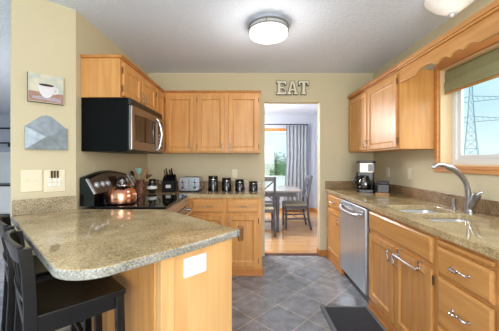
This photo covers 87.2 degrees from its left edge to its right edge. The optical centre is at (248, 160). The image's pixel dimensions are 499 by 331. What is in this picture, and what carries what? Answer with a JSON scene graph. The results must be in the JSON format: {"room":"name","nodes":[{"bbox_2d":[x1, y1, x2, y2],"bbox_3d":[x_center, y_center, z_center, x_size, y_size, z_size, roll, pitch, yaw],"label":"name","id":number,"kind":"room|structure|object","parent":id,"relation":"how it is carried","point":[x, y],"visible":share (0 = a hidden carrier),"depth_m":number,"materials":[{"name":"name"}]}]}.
{"room":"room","nodes":[
{"label":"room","id":0,"kind":"room"},
{"bbox_2d":[10,0,75,330],"bbox_3d":[-1.519,0.047,1.951,0.372,2.440,0.120,0,0,-45],"label":"wall","id":1,"kind":"structure","parent":0,"point":[42,32],"depth_m":1.88,"materials":[{"name":"paint"}]},
{"bbox_2d":[21,170,41,191],"bbox_3d":[-1.527,0.140,1.845,0.018,0.154,0.117,0,0,45],"label":"switch plate","id":2,"kind":"object","parent":1,"relation":"attached to","point":[31,180],"visible":1,"depth_m":1.85,"materials":[{"name":"beige plastic"}]},
{"bbox_2d":[12,195,76,215],"bbox_3d":[-1.467,0.319,1.903,0.372,0.104,0.020,0,0,-45],"label":"backsplash","id":3,"kind":"structure","parent":1,"relation":"attached to","point":[51,204],"depth_m":1.88,"materials":[{"name":"stone"}]},
{"bbox_2d":[27,71,63,105],"bbox_3d":[-1.466,-0.520,1.897,0.207,0.203,0.029,0,0,-45],"label":"picture","id":4,"kind":"object","parent":1,"relation":"attached to","point":[41,88],"visible":1,"depth_m":1.88,"materials":[{"name":"paper"}]},
{"bbox_2d":[38,84,57,97],"bbox_3d":[-1.448,-0.499,1.895,0.119,0.093,0.001,0,0,-45],"label":"cup","id":5,"kind":"object","parent":4,"relation":"on","point":[44,90],"depth_m":1.89,"materials":[{"name":"white paint"}]},
{"bbox_2d":[25,115,66,149],"bbox_3d":[-1.457,-0.207,1.894,0.244,0.251,0.046,0,0,-45],"label":"envelope","id":6,"kind":"object","parent":1,"relation":"attached to","point":[43,133],"visible":1,"depth_m":1.90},
{"bbox_2d":[44,170,64,191],"bbox_3d":[-1.435,0.146,1.939,0.130,0.162,0.016,0,0,-45],"label":"switch plate","id":7,"kind":"object","parent":1,"relation":"attached to","point":[54,180],"visible":1,"depth_m":1.94,"materials":[{"name":"beige plastic"}]},
{"bbox_2d":[76,11,147,208],"bbox_3d":[-1.405,0.047,2.765,0.120,2.440,1.450,0,0,0],"label":"wall","id":8,"kind":"structure","parent":0,"point":[89,40],"depth_m":2.27,"materials":[{"name":"paint"}]},
{"bbox_2d":[80,55,155,110],"bbox_3d":[-1.160,-0.680,2.481,0.366,0.338,0.790,0,0,0],"label":"upper cabinet","id":9,"kind":"object","parent":8,"relation":"attached to","point":[102,76],"visible":0.88,"depth_m":2.10,"materials":[{"name":"brown wood"}]},
{"bbox_2d":[81,98,162,153],"bbox_3d":[-1.111,-0.293,2.487,0.465,0.431,0.772,0,0,0],"label":"microwave","id":10,"kind":"object","parent":9,"relation":"attached to","point":[108,125],"visible":1,"depth_m":2.10,"materials":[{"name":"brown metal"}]},
{"bbox_2d":[155,84,169,153],"bbox_3d":[-1.160,-0.473,3.182,0.366,0.751,0.608,0,0,0],"label":"upper cabinet","id":11,"kind":"object","parent":8,"relation":"attached to","point":[159,91],"visible":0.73,"depth_m":3.04,"materials":[{"name":"brown wood"}]},
{"bbox_2d":[0,114,313,207],"bbox_3d":[-3.100,0.047,6.675,9.800,2.440,0.150,0,0,0],"label":"wall","id":12,"kind":"structure","parent":0,"point":[308,119],"depth_m":6.60,"materials":[{"name":"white paint"}]},
{"bbox_2d":[0,153,9,182],"bbox_3d":[-6.100,0.325,6.540,1.600,1.056,0.040,0,0,0],"label":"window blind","id":13,"kind":"object","parent":12,"relation":"attached to","point":[4,157],"visible":0.28,"depth_m":6.54,"materials":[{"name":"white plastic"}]},
{"bbox_2d":[265,128,285,132],"bbox_3d":[0.675,-0.018,6.640,1.390,1.610,0.120,0,0,0],"label":"window","id":14,"kind":"structure","parent":12,"relation":"in","point":[267,130],"depth_m":6.58,"materials":[{"name":"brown wood"}]},
{"bbox_2d":[265,124,307,124],"bbox_3d":[0.690,-0.905,6.539,1.580,0.021,0.120,0,0,0],"label":"curtain rod","id":15,"kind":"object","parent":12,"relation":"attached to","point":[265,124],"visible":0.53,"depth_m":6.48,"materials":[{"name":"grey metal"}]},
{"bbox_2d":[284,125,306,209],"bbox_3d":[1.171,0.145,6.488,0.586,2.144,0.069,0,0,0],"label":"curtain","id":16,"kind":"object","parent":15,"relation":"hanging from","point":[296,135],"visible":0.88,"depth_m":6.48,"materials":[{"name":"fabric"}]},
{"bbox_2d":[280,208,313,210],"bbox_3d":[-3.180,1.222,6.592,9.640,0.090,0.014,0,0,0],"label":"baseboard","id":17,"kind":"structure","parent":12,"relation":"attached to","point":[310,209],"depth_m":6.58,"materials":[{"name":"brown wood"}]},
{"bbox_2d":[0,211,386,330],"bbox_3d":[-3.100,1.317,2.075,9.800,0.100,9.350,0,0,0],"label":"floor","id":18,"kind":"structure","parent":0,"point":[289,295],"depth_m":2.62,"materials":[{"name":"tile"}]},
{"bbox_2d":[0,183,9,213],"bbox_3d":[-5.900,0.899,6.100,1.660,0.735,0.480,0,0,0],"label":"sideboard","id":19,"kind":"object","parent":18,"relation":"on","point":[4,187],"visible":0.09,"depth_m":5.86,"materials":[{"name":"white wood"}]},
{"bbox_2d":[0,215,91,330],"bbox_3d":[-1.221,0.788,1.558,0.423,0.958,0.404,0,0,-45],"label":"counter stool","id":20,"kind":"object","parent":18,"relation":"on","point":[9,295],"visible":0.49,"depth_m":1.41,"materials":[{"name":"black paint"}]},
{"bbox_2d":[3,229,125,330],"bbox_3d":[-0.860,0.788,1.226,0.423,0.958,0.404,0,0,-45],"label":"counter stool","id":21,"kind":"object","parent":18,"relation":"on","point":[53,304],"visible":0.89,"depth_m":1.13,"materials":[{"name":"black paint"}]},
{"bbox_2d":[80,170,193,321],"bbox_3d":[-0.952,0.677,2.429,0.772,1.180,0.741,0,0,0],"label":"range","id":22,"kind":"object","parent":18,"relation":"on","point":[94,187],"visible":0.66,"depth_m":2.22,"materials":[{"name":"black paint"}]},
{"bbox_2d":[106,176,136,204],"bbox_3d":[-1.083,0.244,2.240,0.240,0.227,0.240,0,0,-42],"label":"kettle","id":23,"kind":"object","parent":22,"relation":"on","point":[120,194],"visible":1,"depth_m":2.16,"materials":[{"name":"orange metal"}]},
{"bbox_2d":[94,195,186,208],"bbox_3d":[-0.937,0.370,2.429,0.568,0.022,0.741,0,0,0],"label":"cooktop","id":24,"kind":"object","parent":22,"relation":"in","point":[143,201],"depth_m":2.21,"materials":[{"name":"black glass"}]},
{"bbox_2d":[92,238,231,330],"bbox_3d":[-0.679,0.841,1.707,0.417,0.853,1.274,0,0,-45],"label":"base cabinet","id":25,"kind":"object","parent":18,"relation":"on","point":[158,296],"visible":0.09,"depth_m":1.25,"materials":[{"name":"brown wood"}]},
{"bbox_2d":[11,209,237,280],"bbox_3d":[-0.815,0.391,1.586,1.388,0.038,0.860,0,0,45],"label":"countertop","id":26,"kind":"structure","parent":25,"relation":"on","point":[74,244],"depth_m":1.27,"materials":[{"name":"stone"}]},
{"bbox_2d":[238,226,243,240],"bbox_3d":[-0.042,0.392,1.420,0.034,0.067,0.072,0,0,-5],"label":"guard","id":27,"kind":"object","parent":26,"relation":"attached to","point":[240,228],"visible":0.96,"depth_m":1.40,"materials":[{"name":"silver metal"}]},
{"bbox_2d":[184,252,205,277],"bbox_3d":[-0.250,0.491,1.236,0.124,0.090,0.009,0,0,-45],"label":"outlet plate","id":28,"kind":"object","parent":25,"relation":"attached to","point":[196,264],"visible":1,"depth_m":1.23,"materials":[{"name":"white plastic"}]},
{"bbox_2d":[188,260,194,273],"bbox_3d":[-0.265,0.491,1.218,0.033,0.062,0.002,0,0,-45],"label":"socket","id":29,"kind":"object","parent":28,"relation":"attached to","point":[192,266],"depth_m":1.22,"materials":[{"name":"white plastic"}]},
{"bbox_2d":[197,257,202,270],"bbox_3d":[-0.231,0.491,1.252,0.033,0.062,0.002,0,0,-45],"label":"socket","id":30,"kind":"object","parent":28,"relation":"attached to","point":[199,263],"depth_m":1.25,"materials":[{"name":"white plastic"}]},
{"bbox_2d":[188,198,262,275],"bbox_3d":[-0.271,0.838,3.166,0.858,0.858,0.638,0,0,0],"label":"base cabinet","id":31,"kind":"object","parent":18,"relation":"on","point":[229,212],"visible":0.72,"depth_m":2.89,"materials":[{"name":"brown wood"}]},
{"bbox_2d":[137,189,264,198],"bbox_3d":[-0.583,0.388,3.146,1.521,0.042,0.686,0,0,0],"label":"countertop","id":32,"kind":"structure","parent":31,"relation":"on","point":[204,193],"depth_m":2.88,"materials":[{"name":"stone"}]},
{"bbox_2d":[134,179,144,193],"bbox_3d":[-1.235,0.288,2.970,0.116,0.157,0.116,0,0,0],"label":"utensil crock","id":33,"kind":"object","parent":32,"relation":"on","point":[139,185],"visible":0.88,"depth_m":2.92,"materials":[{"name":"ceramic"}]},
{"bbox_2d":[135,168,141,179],"bbox_3d":[-1.245,0.218,2.970,0.068,0.274,0.026,0,0,-6],"label":"spatula","id":34,"kind":"object","parent":33,"relation":"in","point":[138,170],"visible":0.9,"depth_m":2.96,"materials":[{"name":"teal plastic"}]},
{"bbox_2d":[147,179,160,192],"bbox_3d":[-1.091,0.286,2.985,0.132,0.160,0.111,0,0,28],"label":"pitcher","id":35,"kind":"object","parent":32,"relation":"on","point":[152,186],"visible":0.99,"depth_m":2.95,"materials":[{"name":"black glass"}]},
{"bbox_2d":[162,174,176,191],"bbox_3d":[-0.955,0.265,3.169,0.140,0.203,0.182,0,0,-6],"label":"knife block","id":36,"kind":"object","parent":32,"relation":"on","point":[168,185],"visible":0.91,"depth_m":3.09,"materials":[{"name":"wood"}]},
{"bbox_2d":[178,176,202,191],"bbox_3d":[-0.705,0.278,3.201,0.250,0.177,0.258,0,0,0],"label":"toaster","id":37,"kind":"object","parent":32,"relation":"on","point":[186,183],"visible":1,"depth_m":3.09,"materials":[{"name":"metal"}]},
{"bbox_2d":[208,175,217,191],"bbox_3d":[-0.430,0.271,3.180,0.123,0.190,0.123,0,0,0],"label":"canister","id":38,"kind":"object","parent":32,"relation":"on","point":[213,179],"visible":1,"depth_m":3.13,"materials":[{"name":"black metal"}]},
{"bbox_2d":[222,177,230,191],"bbox_3d":[-0.268,0.282,3.180,0.119,0.168,0.119,0,0,0],"label":"canister","id":39,"kind":"object","parent":32,"relation":"on","point":[226,181],"visible":1,"depth_m":3.13,"materials":[{"name":"black metal"}]},
{"bbox_2d":[235,179,243,191],"bbox_3d":[-0.108,0.292,3.180,0.113,0.148,0.113,0,0,0],"label":"canister","id":40,"kind":"object","parent":32,"relation":"on","point":[239,183],"visible":0.99,"depth_m":3.13,"materials":[{"name":"black metal"}]},
{"bbox_2d":[249,181,257,191],"bbox_3d":[0.058,0.304,3.180,0.107,0.124,0.107,0,0,0],"label":"canister","id":41,"kind":"object","parent":32,"relation":"on","point":[253,185],"visible":0.99,"depth_m":3.13,"materials":[{"name":"black metal"}]},
{"bbox_2d":[265,177,275,236],"bbox_3d":[0.235,0.767,4.575,0.450,1.008,0.519,0,0,0],"label":"dining chair","id":42,"kind":"object","parent":18,"relation":"on","point":[269,208],"visible":0.46,"depth_m":4.39,"materials":[{"name":"wood"}]},
{"bbox_2d":[265,186,302,231],"bbox_3d":[0.210,0.892,5.020,1.480,0.750,0.920,0,0,0],"label":"dining table","id":43,"kind":"object","parent":18,"relation":"on","point":[281,191],"visible":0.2,"depth_m":4.66,"materials":[{"name":"grey wood"}]},
{"bbox_2d":[282,174,312,229],"bbox_3d":[0.925,0.767,5.020,0.519,1.008,0.450,0,0,0],"label":"dining chair","id":44,"kind":"object","parent":18,"relation":"on","point":[285,204],"visible":1,"depth_m":4.82,"materials":[{"name":"wood"}]},
{"bbox_2d":[326,193,343,274],"bbox_3d":[1.325,0.838,3.202,0.660,0.858,0.572,0,0,0],"label":"base cabinet","id":45,"kind":"object","parent":18,"relation":"on","point":[333,210],"visible":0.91,"depth_m":3.18,"materials":[{"name":"brown wood"}]},
{"bbox_2d":[320,306,385,330],"bbox_3d":[0.820,1.259,1.780,0.400,0.014,1.000,0,0,0],"label":"floor mat","id":46,"kind":"object","parent":18,"relation":"on","point":[339,318],"visible":1,"depth_m":2.08,"materials":[{"name":"grey rubber"}]},
{"bbox_2d":[339,198,369,303],"bbox_3d":[1.302,0.838,2.594,0.697,0.856,0.637,0,0,0],"label":"dishwasher","id":47,"kind":"object","parent":18,"relation":"on","point":[354,218],"visible":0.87,"depth_m":2.49,"materials":[{"name":"metal"}]},
{"bbox_2d":[368,210,438,330],"bbox_3d":[1.325,0.838,1.859,0.660,0.858,0.819,0,0,0],"label":"base cabinet","id":48,"kind":"object","parent":18,"relation":"on","point":[403,258],"visible":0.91,"depth_m":1.77,"materials":[{"name":"brown wood"}]},
{"bbox_2d":[438,237,498,330],"bbox_3d":[1.325,0.838,1.272,0.660,0.858,0.350,0,0,0],"label":"base cabinet","id":49,"kind":"object","parent":18,"relation":"on","point":[468,279],"visible":0.99,"depth_m":1.24,"materials":[{"name":"brown wood"}]},
{"bbox_3d":[1.325,0.838,0.794,0.660,0.858,0.600,0,0,0],"label":"base cabinet","id":50,"kind":"object","parent":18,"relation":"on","visible":0},
{"bbox_2d":[325,189,498,260],"bbox_3d":[1.339,0.388,1.990,0.639,0.042,2.999,0,0,0],"label":"countertop","id":51,"kind":"structure","parent":50,"relation":"on","point":[480,235],"depth_m":1.76,"materials":[{"name":"stone"}]},
{"bbox_2d":[353,161,375,192],"bbox_3d":[1.384,0.182,3.143,0.239,0.368,0.231,0,0,20],"label":"coffee maker","id":52,"kind":"object","parent":51,"relation":"on","point":[365,170],"visible":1,"depth_m":3.05,"materials":[{"name":"black plastic"}]},
{"bbox_2d":[374,181,390,194],"bbox_3d":[1.470,0.294,2.880,0.148,0.145,0.124,0,0,17],"label":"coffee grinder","id":53,"kind":"object","parent":51,"relation":"on","point":[380,187],"visible":0.99,"depth_m":2.83,"materials":[{"name":"plastic"}]},
{"bbox_2d":[400,210,470,221],"bbox_3d":[1.312,0.495,1.885,0.399,0.172,0.614,0,0,0],"label":"sink","id":54,"kind":"object","parent":51,"relation":"in","point":[410,211],"visible":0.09,"depth_m":1.84,"materials":[{"name":"metal"}]},
{"bbox_2d":[444,197,456,208],"bbox_3d":[1.545,0.320,2.010,0.099,0.094,0.040,0,0,0],"label":"soap dispenser","id":55,"kind":"object","parent":51,"relation":"on","point":[453,199],"visible":1,"depth_m":2.00,"materials":[{"name":"metal"}]},
{"bbox_2d":[431,162,483,213],"bbox_3d":[1.434,0.188,1.834,0.335,0.357,0.119,0,0,0],"label":"faucet","id":56,"kind":"object","parent":51,"relation":"on","point":[471,200],"visible":1,"depth_m":1.83,"materials":[{"name":"metal"}]},
{"bbox_2d":[0,0,475,113],"bbox_3d":[-3.100,-1.223,2.075,9.800,0.100,9.350,0,0,0],"label":"ceiling","id":57,"kind":"structure","parent":0,"point":[161,36],"depth_m":2.41,"materials":[{"name":"paint"}]},
{"bbox_2d":[248,14,288,43],"bbox_3d":[0.170,-1.112,2.235,0.342,0.120,0.342,0,0,0],"label":"ceiling light","id":58,"kind":"object","parent":57,"relation":"attached to","point":[264,28],"visible":1,"depth_m":2.14,"materials":[{"name":"glass"}]},
{"bbox_2d":[249,22,287,43],"bbox_3d":[0.170,-1.078,2.235,0.330,0.052,0.330,0,0,0],"label":"diffuser","id":59,"kind":"object","parent":58,"relation":"attached to","point":[259,32],"depth_m":2.16,"materials":[{"name":"white glass"}]},
{"bbox_2d":[424,0,473,17],"bbox_3d":[1.430,-1.090,1.840,0.330,0.164,0.330,0,0,0],"label":"ceiling light","id":60,"kind":"object","parent":57,"relation":"attached to","point":[450,8],"visible":1,"depth_m":1.82,"materials":[{"name":"glass"}]},
{"bbox_2d":[148,73,372,255],"bbox_3d":[0.098,0.047,3.550,3.125,2.440,0.120,0,0,0],"label":"wall","id":61,"kind":"structure","parent":0,"point":[330,91],"depth_m":3.49,"materials":[{"name":"paint"}]},
{"bbox_2d":[145,181,261,188],"bbox_3d":[-0.583,0.317,3.152,1.522,0.100,0.674,0,0,0],"label":"backsplash","id":62,"kind":"structure","parent":61,"relation":"attached to","point":[205,183],"depth_m":3.47,"materials":[{"name":"brown stone"}]},
{"bbox_2d":[164,90,260,153],"bbox_3d":[-0.440,-0.473,3.302,1.180,0.751,0.371,0,0,0],"label":"upper cabinet","id":63,"kind":"object","parent":61,"relation":"attached to","point":[195,121],"visible":0.99,"depth_m":3.16,"materials":[{"name":"brown wood"}]},
{"bbox_2d":[232,169,236,177],"bbox_3d":[-0.185,0.167,3.485,0.070,0.114,0.008,0,0,0],"label":"outlet plate","id":64,"kind":"object","parent":61,"relation":"attached to","point":[234,171],"visible":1,"depth_m":3.48,"materials":[{"name":"beige plastic"}]},
{"bbox_2d":[276,81,286,94],"bbox_3d":[0.433,-0.967,3.472,0.138,0.184,0.032,0,0,0],"label":"letter","id":65,"kind":"object","parent":61,"relation":"attached to","point":[279,87],"visible":1,"depth_m":3.46,"materials":[{"name":"beige wood"}]},
{"bbox_2d":[265,253,317,254],"bbox_3d":[0.576,1.261,3.545,0.722,0.012,0.070,0,0,0],"label":"trim","id":66,"kind":"structure","parent":61,"relation":"attached to","point":[265,253],"depth_m":3.54,"materials":[{"name":"brown wood"}]},
{"bbox_2d":[287,81,297,94],"bbox_3d":[0.579,-0.967,3.472,0.149,0.184,0.032,0,0,0],"label":"letter","id":67,"kind":"object","parent":61,"relation":"attached to","point":[292,83],"visible":1,"depth_m":3.46,"materials":[{"name":"beige wood"}]},
{"bbox_2d":[298,81,308,94],"bbox_3d":[0.727,-0.967,3.472,0.141,0.184,0.032,0,0,0],"label":"letter","id":68,"kind":"object","parent":61,"relation":"attached to","point":[303,83],"visible":1,"depth_m":3.46,"materials":[{"name":"beige wood"}]},
{"bbox_2d":[320,250,326,255],"bbox_3d":[0.996,1.224,3.483,0.088,0.084,0.014,0,0,0],"label":"baseboard","id":69,"kind":"structure","parent":61,"relation":"attached to","point":[322,252],"depth_m":3.48,"materials":[{"name":"brown wood"}]},
{"bbox_2d":[314,0,498,209],"bbox_3d":[1.735,0.047,2.000,0.150,2.440,9.200,0,0,0],"label":"wall","id":70,"kind":"structure","parent":0,"point":[420,161],"depth_m":2.46,"materials":[{"name":"paint"}]},
{"bbox_2d":[386,167,388,176],"bbox_3d":[1.655,0.132,3.120,0.008,0.114,0.070,0,0,0],"label":"outlet plate","id":71,"kind":"object","parent":70,"relation":"attached to","point":[387,168],"visible":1,"depth_m":3.11,"materials":[{"name":"beige plastic"}]},
{"bbox_2d":[347,64,433,152],"bbox_3d":[1.472,-0.483,2.903,0.371,0.750,1.170,0,0,0],"label":"upper cabinet","id":72,"kind":"object","parent":70,"relation":"attached to","point":[386,114],"visible":0.98,"depth_m":2.40,"materials":[{"name":"brown wood"}]},
{"bbox_2d":[397,0,498,82],"bbox_3d":[1.336,-0.774,1.444,0.048,0.167,1.750,0,0,0],"label":"window valance","id":73,"kind":"object","parent":72,"relation":"attached to","point":[482,25],"visible":1,"depth_m":1.68,"materials":[{"name":"brown wood"}]},
{"bbox_2d":[408,168,411,179],"bbox_3d":[1.655,0.132,2.690,0.008,0.114,0.070,0,0,0],"label":"outlet plate","id":74,"kind":"object","parent":70,"relation":"attached to","point":[409,169],"visible":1,"depth_m":2.68,"materials":[{"name":"beige plastic"}]},
{"bbox_2d":[325,181,498,216],"bbox_3d":[1.340,0.317,1.990,0.640,0.100,3.000,0,0,0],"label":"backsplash","id":75,"kind":"structure","parent":70,"relation":"attached to","point":[490,207],"depth_m":2.32,"materials":[{"name":"brown stone"}]},
{"bbox_2d":[433,34,498,174],"bbox_3d":[1.721,-0.388,1.564,0.178,0.961,1.536,0,0,0],"label":"window","id":76,"kind":"structure","parent":70,"relation":"in","point":[452,104],"depth_m":2.22,"materials":[{"name":"brown wood"}]},
{"bbox_2d":[444,47,498,94],"bbox_3d":[1.693,-0.672,1.564,0.024,0.205,1.380,0,0,0],"label":"roman shade","id":77,"kind":"object","parent":76,"relation":"attached to","point":[485,67],"visible":1,"depth_m":1.97,"materials":[{"name":"fabric"}]},
{"label":"outside","id":78,"kind":"structure","parent":0,"visible":0},
{"bbox_2d":[265,163,285,175],"bbox_3d":[40.000,2.517,100.000,320.000,0.100,320.000,0,0,0],"label":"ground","id":79,"kind":"structure","parent":78,"point":[271,163],"depth_m":76.04,"materials":[{"name":"green plant"}]},
{"bbox_2d":[265,176,284,185],"bbox_3d":[0.700,1.487,9.035,6.100,1.960,0.170,0,0,0],"label":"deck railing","id":80,"kind":"object","parent":79,"relation":"on","point":[280,180],"visible":0.09,"depth_m":8.98,"materials":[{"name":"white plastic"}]},
{"bbox_2d":[265,151,285,175],"bbox_3d":[1.633,0.942,15.505,1.764,3.059,1.786,0,0,0],"label":"tree","id":81,"kind":"object","parent":79,"relation":"on","point":[275,166],"visible":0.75,"depth_m":15.36,"materials":[{"name":"green plant"}]},
{"bbox_2d":[464,86,498,154],"bbox_3d":[44.141,-8.285,52.000,13.210,21.545,3.000,0,0,35],"label":"pylon","id":82,"kind":"object","parent":79,"relation":"on","point":[468,115],"visible":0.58,"depth_m":51.74,"materials":[{"name":"grey metal"}]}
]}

